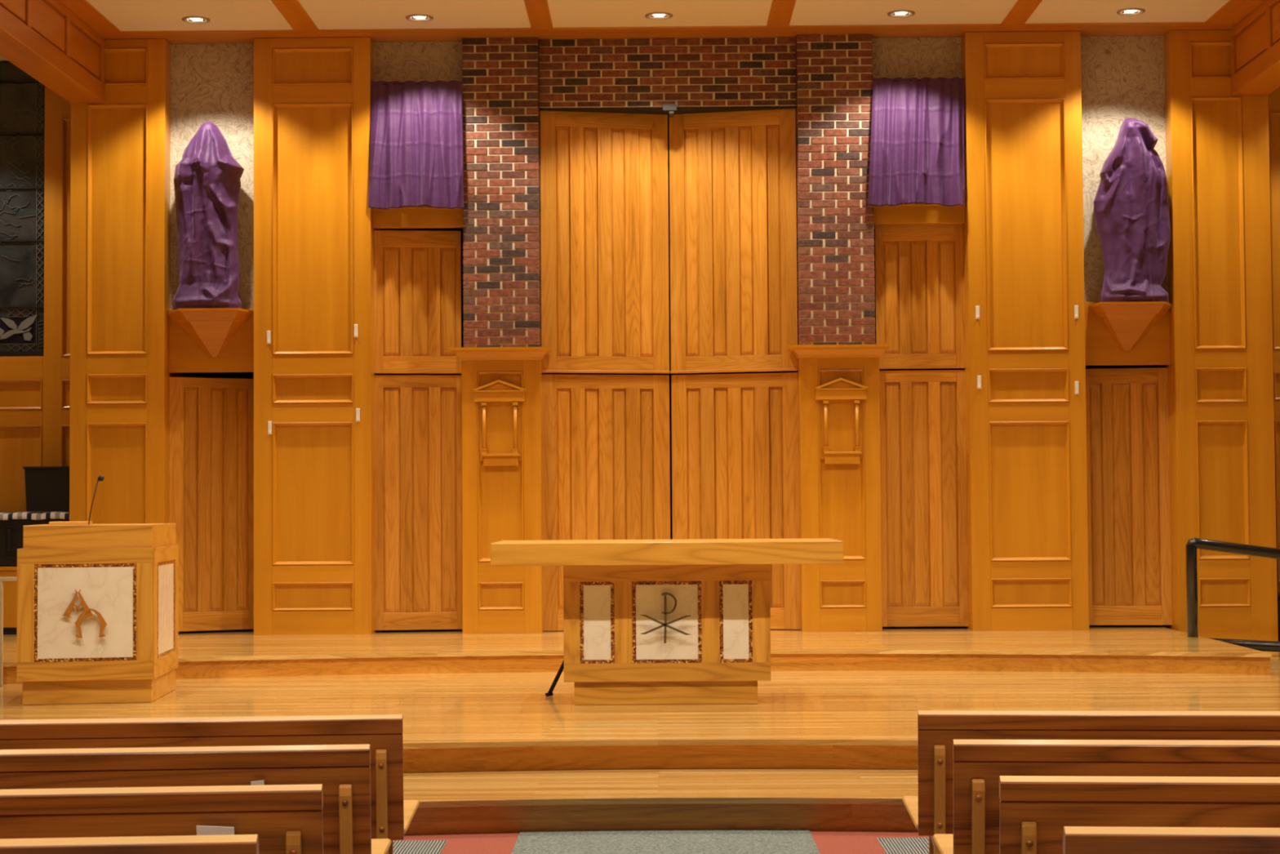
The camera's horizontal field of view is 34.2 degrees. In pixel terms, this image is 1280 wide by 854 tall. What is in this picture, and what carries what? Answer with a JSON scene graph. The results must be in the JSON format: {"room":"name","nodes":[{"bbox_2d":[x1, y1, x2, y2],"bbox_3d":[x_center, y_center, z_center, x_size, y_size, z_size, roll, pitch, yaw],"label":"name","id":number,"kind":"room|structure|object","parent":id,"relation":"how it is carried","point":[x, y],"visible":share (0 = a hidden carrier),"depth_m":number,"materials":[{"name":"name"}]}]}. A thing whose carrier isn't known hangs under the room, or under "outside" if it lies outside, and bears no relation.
{"room":"house of worship","nodes":[
{"label":"house of worship","id":0,"kind":"room"},
{"bbox_2d":[0,355,44,513],"bbox_3d":[-6.225,0.589,18.287,2.057,2.391,0.309,0,-2,0],"label":"wall","id":1,"kind":"structure","parent":0,"point":[21,378],"depth_m":18.18,"materials":[{"name":"brown wood"}]},
{"bbox_2d":[0,62,44,356],"bbox_3d":[-6.243,-1.910,18.278,2.056,2.597,0.050,0,-2,0],"label":"window","id":2,"kind":"structure","parent":1,"relation":"in","point":[22,97],"depth_m":18.27,"materials":[{"name":"black glass"}]},
{"bbox_2d":[169,41,462,309],"bbox_3d":[-2.732,-2.031,17.659,2.495,2.455,0.100,0,-2,0],"label":"wall","id":3,"kind":"structure","parent":0,"point":[214,83],"depth_m":17.64,"materials":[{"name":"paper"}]},
{"bbox_2d":[168,308,253,373],"bbox_3d":[-3.598,-0.728,17.545,0.744,0.534,0.044,0,-2,0],"label":"board","id":4,"kind":"object","parent":3,"relation":"attached to","point":[185,355],"visible":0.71,"depth_m":17.52,"materials":[{"name":"brown wood"}]},
{"bbox_2d":[166,307,253,357],"bbox_3d":[-3.619,-0.785,17.362,0.734,0.384,0.324,0,-2,0],"label":"corbel","id":5,"kind":"object","parent":4,"relation":"attached to","point":[213,329],"visible":1,"depth_m":17.34,"materials":[{"name":"brown wood"}]},
{"bbox_2d":[173,121,244,309],"bbox_3d":[-3.610,-1.771,17.336,0.596,1.582,0.377,0,-2,0],"label":"statue","id":6,"kind":"object","parent":5,"relation":"on","point":[207,176],"visible":0.99,"depth_m":17.28,"materials":[{"name":"purple fabric"}]},
{"bbox_2d":[166,307,253,323],"bbox_3d":[-3.620,-0.926,17.367,0.734,0.100,0.324,0,-2,0],"label":"shelf","id":7,"kind":"object","parent":5,"relation":"attached to","point":[207,315],"depth_m":17.26,"materials":[{"name":"brown wood"}]},
{"bbox_2d":[97,22,1238,44],"bbox_3d":[0.166,-3.323,17.868,10.500,0.100,1.330,0,-2,0],"label":"trim","id":8,"kind":"structure","parent":3,"relation":"attached to","point":[886,31],"depth_m":17.34,"materials":[{"name":"brown wood"}]},
{"bbox_2d":[393,840,447,853],"bbox_3d":[-4.949,1.664,2.746,8.035,0.004,13.530,0,-2,0],"label":"floor","id":9,"kind":"structure","parent":0,"point":[400,846],"depth_m":9.29,"materials":[{"name":"grey carpet"}]},
{"bbox_2d":[0,834,258,853],"bbox_3d":[-2.372,1.277,4.339,3.235,0.860,0.551,0,-2,-4],"label":"wooden pew","id":10,"kind":"object","parent":9,"relation":"on","point":[224,843],"visible":1,"depth_m":4.21,"materials":[{"name":"red wood"}]},
{"bbox_2d":[0,783,323,853],"bbox_3d":[-2.356,1.305,5.100,3.235,0.860,0.551,0,-2,-4],"label":"wooden pew","id":11,"kind":"object","parent":9,"relation":"on","point":[286,819],"visible":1,"depth_m":4.97,"materials":[{"name":"red wood"}]},
{"bbox_2d":[195,825,234,835],"bbox_3d":[-1.010,1.033,4.961,0.091,0.170,0.038,0,-2,-4],"label":"booklet","id":12,"kind":"object","parent":11,"relation":"in","point":[201,829],"visible":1,"depth_m":4.95,"materials":[{"name":"paper"}]},
{"bbox_2d":[0,743,391,853],"bbox_3d":[-2.349,1.335,5.934,3.235,0.860,0.551,0,-2,-4],"label":"wooden pew","id":13,"kind":"object","parent":9,"relation":"on","point":[344,771],"visible":0.53,"depth_m":5.80,"materials":[{"name":"red wood"}]},
{"bbox_2d":[250,779,264,785],"bbox_3d":[-1.062,1.065,5.791,0.036,0.167,0.040,0,-2,0],"label":"booklet","id":14,"kind":"object","parent":13,"relation":"attached to","point":[255,782],"visible":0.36,"depth_m":5.78,"materials":[{"name":"paper"}]},
{"bbox_2d":[0,714,419,853],"bbox_3d":[-2.352,1.366,6.759,3.235,0.860,0.551,0,-2,-4],"label":"wooden pew","id":15,"kind":"object","parent":9,"relation":"on","point":[391,815],"visible":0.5,"depth_m":6.62,"materials":[{"name":"red wood"}]},
{"bbox_2d":[0,0,1229,62],"bbox_3d":[0.031,-3.763,7.393,18.000,0.188,22.500,0,-2,0],"label":"ceiling","id":16,"kind":"structure","parent":0,"point":[125,15],"depth_m":16.69,"materials":[{"name":"paint"}]},
{"bbox_2d":[0,0,104,103],"bbox_3d":[-4.721,-3.373,6.866,0.289,0.538,21.198,0,-2,0],"label":"soffit beam","id":17,"kind":"structure","parent":16,"relation":"attached to","point":[44,39],"depth_m":16.16,"materials":[{"name":"brown wood"}]},
{"bbox_2d":[182,16,210,23],"bbox_3d":[-3.592,-3.330,16.833,0.224,0.090,0.224,0,-2,0],"label":"recessed light","id":18,"kind":"object","parent":16,"relation":"in","point":[191,19],"visible":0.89,"depth_m":16.82,"materials":[{"name":"metal"}]},
{"bbox_2d":[271,0,319,31],"bbox_3d":[-2.847,-3.713,6.699,0.205,0.100,21.070,0,-2,0],"label":"trim","id":19,"kind":"structure","parent":16,"relation":"attached to","point":[292,11],"depth_m":16.66,"materials":[{"name":"brown wood"}]},
{"bbox_2d":[405,14,433,22],"bbox_3d":[-1.782,-3.343,16.819,0.224,0.090,0.224,0,-2,0],"label":"recessed light","id":20,"kind":"object","parent":16,"relation":"in","point":[414,17],"visible":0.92,"depth_m":16.82,"materials":[{"name":"metal"}]},
{"bbox_2d":[524,0,553,29],"bbox_3d":[-0.894,-3.727,6.684,0.180,0.100,21.070,0,-2,0],"label":"trim","id":21,"kind":"structure","parent":16,"relation":"attached to","point":[538,11],"depth_m":16.68,"materials":[{"name":"brown wood"}]},
{"bbox_2d":[644,12,672,19],"bbox_3d":[0.153,-3.357,16.804,0.224,0.090,0.224,0,-2,0],"label":"recessed light","id":22,"kind":"object","parent":16,"relation":"in","point":[652,15],"visible":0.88,"depth_m":16.79,"materials":[{"name":"metal"}]},
{"bbox_2d":[57,0,1266,32],"bbox_3d":[0.076,-3.734,6.676,10.100,0.100,21.070,0,-2,0],"label":"trim","id":23,"kind":"structure","parent":16,"relation":"attached to","point":[1234,11],"depth_m":16.70,"materials":[{"name":"brown wood"}]},
{"bbox_2d":[766,0,795,26],"bbox_3d":[1.053,-3.741,6.668,0.185,0.100,21.070,0,-2,0],"label":"trim","id":24,"kind":"structure","parent":16,"relation":"attached to","point":[780,13],"depth_m":16.71,"materials":[{"name":"brown wood"}]},
{"bbox_2d":[887,9,915,17],"bbox_3d":[2.107,-3.370,16.789,0.224,0.090,0.224,0,-2,0],"label":"recessed light","id":25,"kind":"object","parent":16,"relation":"in","point":[905,12],"visible":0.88,"depth_m":16.78,"materials":[{"name":"metal"}]},
{"bbox_2d":[1000,0,1042,25],"bbox_3d":[2.991,-3.754,6.653,0.190,0.100,21.070,0,-2,0],"label":"trim","id":26,"kind":"structure","parent":16,"relation":"attached to","point":[1022,10],"depth_m":16.74,"materials":[{"name":"brown wood"}]},
{"bbox_2d":[1116,8,1145,15],"bbox_3d":[3.957,-3.384,16.774,0.224,0.090,0.224,0,-2,0],"label":"recessed light","id":27,"kind":"object","parent":16,"relation":"in","point":[1135,11],"visible":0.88,"depth_m":16.76,"materials":[{"name":"metal"}]},
{"bbox_2d":[1230,0,1279,95],"bbox_3d":[5.004,-3.435,6.790,0.307,0.552,21.198,0,-2,0],"label":"soffit beam","id":28,"kind":"structure","parent":16,"relation":"attached to","point":[1255,41],"depth_m":16.76,"materials":[{"name":"brown wood"}]},
{"bbox_2d":[0,651,1279,773],"bbox_3d":[0.102,1.718,11.431,18.000,0.155,14.226,0,-2,0],"label":"floor","id":29,"kind":"structure","parent":0,"point":[800,719],"depth_m":12.39,"materials":[{"name":"brown wood"}]},
{"bbox_2d":[0,577,17,686],"bbox_3d":[-4.221,1.399,14.243,0.334,0.745,0.028,0,-2,0],"label":"metal frame","id":30,"kind":"object","parent":29,"relation":"on","point":[2,579],"visible":0.33,"depth_m":14.24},
{"bbox_2d":[16,520,178,704],"bbox_3d":[-3.470,1.171,13.383,0.921,1.128,0.998,0,-2,-9],"label":"lectern","id":31,"kind":"object","parent":29,"relation":"on","point":[97,604],"visible":1,"depth_m":12.94,"materials":[{"name":"brown wood"}]},
{"bbox_2d":[88,475,104,524],"bbox_3d":[-3.446,0.476,13.132,0.121,0.342,0.052,0,-2,-9],"label":"gooseneck microphone","id":32,"kind":"object","parent":31,"relation":"on","point":[100,477],"visible":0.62,"depth_m":13.13,"materials":[{"name":"black metal"}]},
{"bbox_2d":[545,659,564,696],"bbox_3d":[-0.400,1.417,13.417,0.482,0.599,0.317,0,-2,-13],"label":"tripod stand","id":33,"kind":"object","parent":29,"relation":"on","point":[549,692],"visible":0.18,"depth_m":13.24,"materials":[{"name":"black metal"}]},
{"bbox_2d":[3,624,1271,684],"bbox_3d":[-1.028,1.742,16.013,10.870,0.150,5.086,0,-2,0],"label":"platform","id":34,"kind":"object","parent":29,"relation":"on","point":[229,653],"visible":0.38,"depth_m":15.13,"materials":[{"name":"brown wood"}]},
{"bbox_2d":[0,566,17,634],"bbox_3d":[-5.411,1.475,17.787,1.320,0.572,0.470,0,-2,0],"label":"base cabinet","id":35,"kind":"object","parent":34,"relation":"on","point":[10,588],"visible":0.13,"depth_m":17.57,"materials":[{"name":"brown wood"}]},
{"bbox_2d":[0,518,69,566],"bbox_3d":[-5.304,0.981,17.786,1.100,0.410,0.446,0,-2,0],"label":"box","id":36,"kind":"object","parent":35,"relation":"on","point":[11,530],"visible":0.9,"depth_m":17.58,"materials":[{"name":"black wood"}]},
{"bbox_2d":[0,511,69,519],"bbox_3d":[-5.306,0.760,17.779,1.100,0.068,0.438,0,-2,0],"label":"striped cloth","id":37,"kind":"object","parent":36,"relation":"on","point":[20,515],"visible":0.86,"depth_m":17.56,"materials":[{"name":"fabric"}]},
{"bbox_2d":[22,466,69,511],"bbox_3d":[-5.047,0.531,17.834,0.400,0.382,0.300,0,-2,0],"label":"waste bin","id":38,"kind":"object","parent":37,"relation":"on","point":[46,487],"visible":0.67,"depth_m":17.70,"materials":[{"name":"black plastic"}]},
{"bbox_2d":[43,86,71,512],"bbox_3d":[-4.895,-0.721,18.304,0.620,4.993,0.309,0,-2,0],"label":"wood wall panel","id":39,"kind":"object","parent":34,"relation":"on","point":[56,380],"visible":0.23,"depth_m":18.19,"materials":[{"name":"brown wood"}]},
{"bbox_2d":[69,39,181,524],"bbox_3d":[-4.365,-0.747,17.681,0.790,4.993,0.629,0,-2,0],"label":"wood wall panel","id":40,"kind":"object","parent":34,"relation":"on","point":[119,404],"visible":0.58,"depth_m":17.41,"materials":[{"name":"brown wood"}]},
{"bbox_2d":[168,377,253,631],"bbox_3d":[-3.658,0.653,17.685,0.760,2.144,0.050,1,-2,-27],"label":"door","id":41,"kind":"structure","parent":40,"relation":"attached to","point":[211,438],"depth_m":17.68,"materials":[{"name":"brown wood"}]},
{"bbox_2d":[253,37,380,635],"bbox_3d":[-2.734,-0.759,17.668,0.980,4.993,0.629,0,-2,0],"label":"wood wall panel","id":42,"kind":"object","parent":34,"relation":"on","point":[314,473],"visible":1,"depth_m":17.38,"materials":[{"name":"brown wood"}]},
{"bbox_2d":[266,330,271,343],"bbox_3d":[-3.099,-0.748,17.356,0.032,0.112,0.018,0,-2,0],"label":"clip","id":43,"kind":"object","parent":42,"relation":"attached to","point":[268,332],"visible":1,"depth_m":17.36,"materials":[{"name":"white plastic"}]},
{"bbox_2d":[267,421,271,434],"bbox_3d":[-3.084,0.006,17.328,0.032,0.112,0.018,0,-2,0],"label":"clip","id":44,"kind":"object","parent":42,"relation":"attached to","point":[269,423],"visible":1,"depth_m":17.33,"materials":[{"name":"white plastic"}]},
{"bbox_2d":[354,324,357,337],"bbox_3d":[-2.370,-0.802,17.352,0.032,0.112,0.018,0,-2,0],"label":"clip","id":45,"kind":"object","parent":42,"relation":"attached to","point":[355,325],"visible":1,"depth_m":17.36,"materials":[{"name":"white plastic"}]},
{"bbox_2d":[355,408,359,422],"bbox_3d":[-2.350,-0.100,17.326,0.032,0.112,0.018,0,-2,0],"label":"clip","id":46,"kind":"object","parent":42,"relation":"attached to","point":[357,410],"visible":1,"depth_m":17.33,"materials":[{"name":"white plastic"}]},
{"bbox_2d":[368,80,464,209],"bbox_3d":[-1.873,-2.361,17.372,0.800,1.087,0.092,0,-2,0],"label":"curtain","id":47,"kind":"object","parent":42,"relation":"hanging from","point":[415,159],"visible":1,"depth_m":17.39,"materials":[{"name":"purple fabric"}]},
{"bbox_2d":[373,230,462,630],"bbox_3d":[-1.885,0.022,17.608,0.745,3.376,0.062,0,-2,-7],"label":"door","id":48,"kind":"structure","parent":42,"relation":"attached to","point":[418,449],"depth_m":17.59,"materials":[{"name":"brown wood"}]},
{"bbox_2d":[372,206,463,228],"bbox_3d":[-1.868,-1.767,17.537,0.767,0.176,0.090,0,-2,0],"label":"rail","id":49,"kind":"object","parent":42,"relation":"attached to","point":[406,217],"visible":0.94,"depth_m":17.51,"materials":[{"name":"brown wood"}]},
{"bbox_2d":[448,346,552,633],"bbox_3d":[-1.149,0.537,17.555,0.843,2.374,0.693,0,-2,0],"label":"pilaster","id":50,"kind":"object","parent":34,"relation":"on","point":[505,502],"visible":0.89,"depth_m":17.31,"materials":[{"name":"brown wood"}]},
{"bbox_2d":[472,379,526,466],"bbox_3d":[-1.167,-0.034,17.304,0.443,0.713,0.073,0,-2,0],"label":"shrine","id":51,"kind":"object","parent":50,"relation":"attached to","point":[500,404],"visible":1,"depth_m":17.32,"materials":[{"name":"brown wood"}]},
{"bbox_2d":[481,453,519,456],"bbox_3d":[-1.155,0.232,17.289,0.313,0.020,0.048,0,-2,0],"label":"shelf","id":52,"kind":"object","parent":51,"relation":"attached to","point":[482,455],"depth_m":17.26,"materials":[{"name":"brown wood"}]},
{"bbox_2d":[462,36,540,347],"bbox_3d":[-1.165,-1.957,17.737,0.636,2.617,0.613,0,-2,0],"label":"brick column","id":53,"kind":"structure","parent":50,"relation":"on","point":[501,215],"depth_m":17.44,"materials":[{"name":"red brick"}]},
{"bbox_2d":[539,111,670,631],"bbox_3d":[-0.294,-0.485,17.674,1.108,4.401,0.080,0,-2,-12],"label":"door","id":54,"kind":"structure","parent":53,"relation":"attached to","point":[604,188],"depth_m":17.67,"materials":[{"name":"brown wood"}]},
{"bbox_2d":[786,344,891,631],"bbox_3d":[1.671,0.517,17.533,0.845,2.374,0.693,0,-2,0],"label":"pilaster","id":55,"kind":"object","parent":34,"relation":"on","point":[837,501],"visible":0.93,"depth_m":17.29,"materials":[{"name":"brown wood"}]},
{"bbox_2d":[795,34,875,344],"bbox_3d":[1.644,-1.977,17.715,0.631,2.617,0.613,0,-2,0],"label":"brick column","id":56,"kind":"structure","parent":55,"relation":"on","point":[836,299],"depth_m":17.42,"materials":[{"name":"red brick"}]},
{"bbox_2d":[669,108,800,629],"bbox_3d":[0.802,-0.493,17.666,1.094,4.401,0.081,-1,-2,13],"label":"door","id":57,"kind":"structure","parent":56,"relation":"attached to","point":[733,202],"depth_m":17.66,"materials":[{"name":"brown wood"}]},
{"bbox_2d":[538,106,796,119],"bbox_3d":[0.236,-2.685,17.807,2.172,0.011,0.505,0,-2,0],"label":"door frame","id":58,"kind":"structure","parent":57,"relation":"on","point":[639,110],"depth_m":17.61,"materials":[{"name":"brown wood"}]},
{"bbox_2d":[662,104,676,117],"bbox_3d":[0.252,-2.673,17.608,0.120,0.075,0.200,0,-2,0],"label":"door latch","id":59,"kind":"object","parent":57,"relation":"attached to","point":[671,108],"depth_m":17.51,"materials":[{"name":"grey metal"}]},
{"bbox_2d":[814,377,868,463],"bbox_3d":[1.674,-0.051,17.282,0.442,0.712,0.073,0,-2,0],"label":"wall niche","id":60,"kind":"object","parent":55,"relation":"attached to","point":[841,420],"visible":1,"depth_m":17.30,"materials":[{"name":"brown wood"}]},
{"bbox_2d":[823,451,862,453],"bbox_3d":[1.682,0.215,17.267,0.312,0.020,0.048,0,-2,0],"label":"shelf","id":61,"kind":"object","parent":60,"relation":"attached to","point":[824,452],"depth_m":17.24,"materials":[{"name":"brown wood"}]},
{"bbox_2d":[958,31,1088,630],"bbox_3d":[3.224,-0.801,17.621,0.964,4.993,0.629,0,-2,0],"label":"wood wall panel","id":62,"kind":"object","parent":34,"relation":"on","point":[1027,526],"visible":0.99,"depth_m":17.33,"materials":[{"name":"brown wood"}]},
{"bbox_2d":[867,77,964,206],"bbox_3d":[2.306,-2.382,17.338,0.821,1.088,0.094,0,-2,0],"label":"curtain","id":63,"kind":"object","parent":62,"relation":"hanging from","point":[917,144],"visible":1,"depth_m":17.36,"materials":[{"name":"purple fabric"}]},
{"bbox_2d":[873,202,965,224],"bbox_3d":[2.346,-1.794,17.504,0.772,0.168,0.090,0,-2,0],"label":"rail","id":64,"kind":"object","parent":62,"relation":"attached to","point":[912,213],"visible":0.95,"depth_m":17.48,"materials":[{"name":"brown wood"}]},
{"bbox_2d":[874,223,968,626],"bbox_3d":[2.383,-0.018,17.575,0.762,3.396,0.062,0,-2,2],"label":"door","id":65,"kind":"structure","parent":62,"relation":"attached to","point":[919,268],"depth_m":17.56,"materials":[{"name":"brown wood"}]},
{"bbox_2d":[975,306,979,319],"bbox_3d":[2.812,-0.953,17.316,0.032,0.112,0.018,0,-2,0],"label":"clip","id":66,"kind":"object","parent":62,"relation":"attached to","point":[977,308],"visible":1,"depth_m":17.32,"materials":[{"name":"white plastic"}]},
{"bbox_2d":[977,375,981,388],"bbox_3d":[2.822,-0.373,17.294,0.032,0.112,0.018,0,-2,0],"label":"clip","id":67,"kind":"object","parent":62,"relation":"attached to","point":[979,377],"visible":1,"depth_m":17.30,"materials":[{"name":"white plastic"}]},
{"bbox_2d":[1074,305,1078,319],"bbox_3d":[3.633,-0.956,17.309,0.032,0.112,0.018,0,-2,0],"label":"clip","id":68,"kind":"object","parent":62,"relation":"attached to","point":[1076,307],"visible":1,"depth_m":17.31,"materials":[{"name":"white plastic"}]},
{"bbox_2d":[1075,381,1079,394],"bbox_3d":[3.632,-0.326,17.286,0.032,0.112,0.018,0,-2,0],"label":"clip","id":69,"kind":"object","parent":62,"relation":"attached to","point":[1077,387],"visible":1,"depth_m":17.29,"materials":[{"name":"white plastic"}]},
{"bbox_2d":[1157,30,1278,640],"bbox_3d":[4.857,-0.738,17.606,0.814,5.143,0.629,0,-2,0],"label":"wood wall panel","id":70,"kind":"object","parent":34,"relation":"on","point":[1220,369],"visible":0.73,"depth_m":17.31,"materials":[{"name":"brown wood"}]},
{"bbox_2d":[1085,367,1171,625],"bbox_3d":[4.136,0.586,17.567,0.734,2.165,0.050,-1,-2,6],"label":"door","id":71,"kind":"structure","parent":70,"relation":"attached to","point":[1130,579],"depth_m":17.55,"materials":[{"name":"brown wood"}]},
{"bbox_2d":[490,537,843,704],"bbox_3d":[0.168,1.201,12.925,2.112,0.987,1.000,0,-2,0],"label":"altar","id":72,"kind":"object","parent":29,"relation":"on","point":[680,621],"visible":1,"depth_m":12.63,"materials":[{"name":"brown wood"}]},
{"bbox_2d":[1186,537,1279,652],"bbox_3d":[5.289,1.339,16.216,2.039,0.963,0.114,0,-2,0],"label":"handrail","id":73,"kind":"object","parent":29,"relation":"on","point":[1193,544],"visible":0.92,"depth_m":16.21,"materials":[{"name":"black metal"}]},
{"bbox_2d":[1277,592,1279,640],"bbox_3d":[5.783,1.629,17.786,0.820,0.411,0.400,0,-2,0],"label":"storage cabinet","id":74,"kind":"object","parent":29,"relation":"on","point":[1278,593],"visible":0.02,"depth_m":17.61,"materials":[{"name":"brown wood"}]},
{"bbox_2d":[403,768,918,834],"bbox_3d":[0.090,1.817,9.890,18.000,0.155,17.300,0,-2,0],"label":"step","id":75,"kind":"structure","parent":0,"point":[811,799],"depth_m":9.75,"materials":[{"name":"brown wood"}]},
{"bbox_2d":[403,830,928,853],"bbox_3d":[0.070,1.847,7.237,18.000,0.100,22.600,0,-2,0],"label":"carpet border","id":76,"kind":"structure","parent":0,"point":[828,842],"depth_m":9.44,"materials":[{"name":"carpet"}]},
{"bbox_2d":[511,829,820,853],"bbox_3d":[0.060,1.633,2.842,1.348,0.004,13.800,0,-2,0],"label":"carpet","id":77,"kind":"structure","parent":76,"relation":"on","point":[614,841],"depth_m":9.38,"materials":[{"name":"grey carpet"}]},
{"bbox_2d":[538,37,796,107],"bbox_3d":[0.234,-2.982,17.809,2.174,0.582,0.523,0,-2,0],"label":"brick wall","id":78,"kind":"structure","parent":0,"point":[712,72],"depth_m":17.55,"materials":[{"name":"red brick"}]},
{"bbox_2d":[181,119,1161,626],"bbox_3d":[0.140,-0.788,18.591,18.000,6.000,0.100,0,-2,0],"label":"wall","id":79,"kind":"structure","parent":0,"point":[203,375],"depth_m":18.54,"materials":[{"name":"brown wood"}]},
{"bbox_2d":[876,837,928,853],"bbox_3d":[5.027,1.593,2.668,8.010,0.004,13.530,0,-2,0],"label":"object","id":80,"kind":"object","parent":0,"point":[891,845],"depth_m":9.24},
{"bbox_2d":[902,710,1279,853],"bbox_3d":[2.490,1.332,6.750,3.235,0.860,0.551,-1,-2,5],"label":"wooden pew","id":81,"kind":"object","parent":80,"relation":"on","point":[931,811],"visible":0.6,"depth_m":6.64,"materials":[{"name":"brown wood"}]},
{"bbox_2d":[933,738,1279,853],"bbox_3d":[2.481,1.302,5.929,3.235,0.860,0.551,-1,-2,5],"label":"wooden pew","id":82,"kind":"object","parent":80,"relation":"on","point":[978,764],"visible":0.45,"depth_m":5.82,"materials":[{"name":"brown wood"}]},
{"bbox_2d":[999,775,1279,853],"bbox_3d":[2.476,1.273,5.143,3.235,0.860,0.551,-1,-2,5],"label":"wooden pew","id":83,"kind":"object","parent":80,"relation":"on","point":[1035,811],"visible":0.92,"depth_m":5.04,"materials":[{"name":"brown wood"}]},
{"bbox_2d":[1062,826,1279,853],"bbox_3d":[2.471,1.244,4.346,3.235,0.860,0.551,-1,-2,5],"label":"wooden pew","id":84,"kind":"object","parent":80,"relation":"on","point":[1076,839],"visible":1,"depth_m":4.24,"materials":[{"name":"brown wood"}]},
{"bbox_2d":[871,35,1168,302],"bbox_3d":[3.199,-2.073,17.613,2.483,2.455,0.100,0,-2,0],"label":"wall","id":85,"kind":"structure","parent":0,"point":[1122,77],"depth_m":17.59,"materials":[{"name":"paint"}]},
{"bbox_2d":[1084,302,1170,365],"bbox_3d":[4.077,-0.785,17.485,0.742,0.532,0.044,0,-2,0],"label":"board","id":86,"kind":"object","parent":85,"relation":"attached to","point":[1101,348],"visible":0.61,"depth_m":17.46,"materials":[{"name":"brown wood"}]},
{"bbox_2d":[1088,301,1172,351],"bbox_3d":[4.114,-0.836,17.302,0.695,0.382,0.324,0,-2,0],"label":"corbel","id":87,"kind":"object","parent":86,"relation":"attached to","point":[1127,323],"visible":1,"depth_m":17.27,"materials":[{"name":"brown wood"}]},
{"bbox_2d":[1088,301,1172,317],"bbox_3d":[4.113,-0.977,17.307,0.695,0.100,0.324,0,-2,0],"label":"shelf","id":88,"kind":"object","parent":87,"relation":"attached to","point":[1147,308],"depth_m":17.20,"materials":[{"name":"brown wood"}]},
{"bbox_2d":[1093,117,1170,302],"bbox_3d":[4.094,-1.807,17.306,0.625,1.557,0.307,-1,-2,11],"label":"statue","id":89,"kind":"object","parent":87,"relation":"on","point":[1131,205],"visible":1,"depth_m":17.23,"materials":[{"name":"purple fabric"}]},
{"bbox_2d":[1268,87,1279,592],"bbox_3d":[6.188,-0.724,18.235,2.300,5.143,0.309,0,-2,0],"label":"wall","id":90,"kind":"structure","parent":0,"point":[1274,96],"depth_m":18.14,"materials":[{"name":"brown wood"}]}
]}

